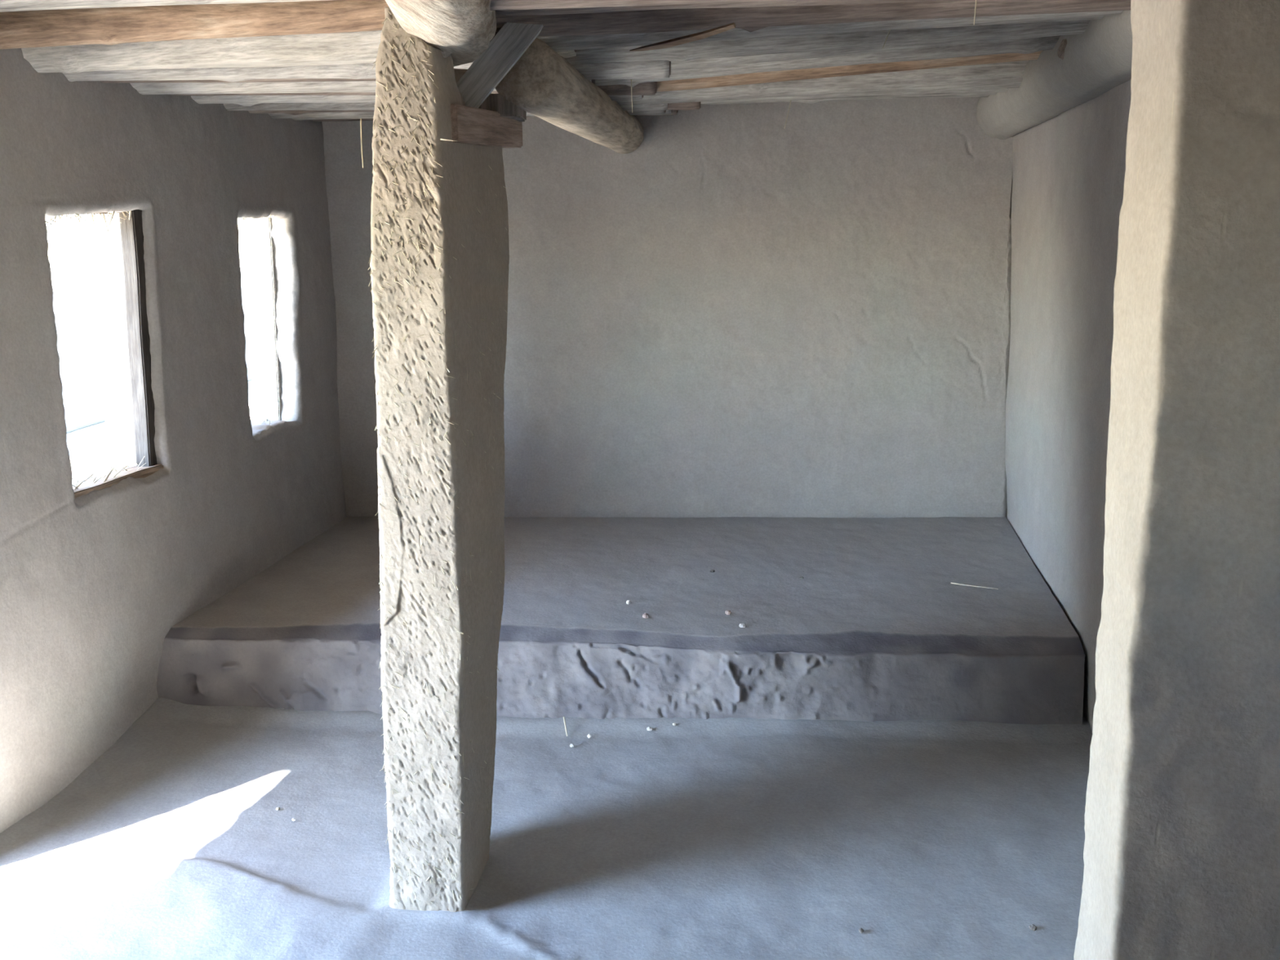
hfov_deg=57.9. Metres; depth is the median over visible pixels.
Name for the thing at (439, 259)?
pillar
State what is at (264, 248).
window
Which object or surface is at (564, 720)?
stalk
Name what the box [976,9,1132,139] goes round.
beam
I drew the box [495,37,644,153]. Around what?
beam
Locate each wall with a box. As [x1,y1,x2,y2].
[0,48,346,833]
[53,269,252,433]
[321,97,1013,517]
[1004,79,1131,732]
[1073,0,1279,959]
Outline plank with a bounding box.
[449,103,522,147]
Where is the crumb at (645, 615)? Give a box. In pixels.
[642,613,648,617]
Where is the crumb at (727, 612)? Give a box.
[724,609,730,614]
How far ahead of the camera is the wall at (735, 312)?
5.08 m
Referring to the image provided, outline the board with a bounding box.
[456,22,542,107]
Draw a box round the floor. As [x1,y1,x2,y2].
[0,697,1092,959]
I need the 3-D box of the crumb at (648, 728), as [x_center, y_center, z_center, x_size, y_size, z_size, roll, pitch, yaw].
[0.030,0.789,3.670,0.021,0.013,0.017,2,13,8]
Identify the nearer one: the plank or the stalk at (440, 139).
the stalk at (440, 139)
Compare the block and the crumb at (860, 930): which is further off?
the block
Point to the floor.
(726, 838)
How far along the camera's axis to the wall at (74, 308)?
9.24 m
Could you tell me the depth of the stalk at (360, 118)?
2.41 m
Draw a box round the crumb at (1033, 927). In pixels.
[1028,924,1036,930]
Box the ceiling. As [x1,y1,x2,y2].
[0,0,1130,121]
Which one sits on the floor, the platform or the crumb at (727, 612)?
the platform
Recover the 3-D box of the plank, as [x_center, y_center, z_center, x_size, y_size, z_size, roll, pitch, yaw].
[-0.388,-0.802,2.638,0.113,0.078,0.501,2,15,10]
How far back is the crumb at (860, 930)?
2.65 m
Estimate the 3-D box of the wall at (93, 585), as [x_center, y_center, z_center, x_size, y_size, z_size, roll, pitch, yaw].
[-1.581,-0.382,4.161,0.220,2.355,3.304,2,13,8]
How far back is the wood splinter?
2.54 m
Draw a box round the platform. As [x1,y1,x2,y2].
[156,516,1085,724]
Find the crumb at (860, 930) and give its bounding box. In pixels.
[858,928,863,933]
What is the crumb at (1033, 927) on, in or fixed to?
on the floor
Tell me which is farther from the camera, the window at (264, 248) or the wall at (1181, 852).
the window at (264, 248)
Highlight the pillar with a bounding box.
[367,6,509,911]
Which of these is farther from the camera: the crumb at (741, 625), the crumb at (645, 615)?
the crumb at (645, 615)
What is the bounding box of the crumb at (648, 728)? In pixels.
[646,726,653,730]
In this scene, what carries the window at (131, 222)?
in the wall at (93, 585)
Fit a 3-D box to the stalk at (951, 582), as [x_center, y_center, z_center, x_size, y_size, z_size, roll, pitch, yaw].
[1.240,0.393,4.292,0.171,0.005,0.007,6,14,23]
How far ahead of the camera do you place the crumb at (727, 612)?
3.99 m
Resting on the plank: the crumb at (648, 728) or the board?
the board
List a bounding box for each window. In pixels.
[44,209,164,499]
[238,214,280,424]
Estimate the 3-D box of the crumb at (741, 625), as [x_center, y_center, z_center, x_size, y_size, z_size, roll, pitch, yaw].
[0.343,0.487,3.870,0.024,0.014,0.020,2,13,8]
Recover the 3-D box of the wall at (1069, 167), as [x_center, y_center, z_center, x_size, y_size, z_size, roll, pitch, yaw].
[1.503,-0.231,3.498,0.377,2.340,4.100,2,13,8]
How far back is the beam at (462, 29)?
2.14 m
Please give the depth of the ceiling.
3.06 m
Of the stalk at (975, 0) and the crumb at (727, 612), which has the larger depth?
the crumb at (727, 612)
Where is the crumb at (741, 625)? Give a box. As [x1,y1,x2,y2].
[738,622,746,627]
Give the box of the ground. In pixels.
[49,262,253,475]
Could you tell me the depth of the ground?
9.12 m
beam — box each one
[385,0,496,66]
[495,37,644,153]
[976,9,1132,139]
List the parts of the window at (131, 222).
jamb post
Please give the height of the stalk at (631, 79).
0.145 m
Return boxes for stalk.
[360,118,363,168]
[440,138,457,141]
[563,716,567,736]
[631,79,632,112]
[951,582,998,589]
[973,0,977,25]
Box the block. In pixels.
[478,93,526,121]
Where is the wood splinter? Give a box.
[629,22,735,51]

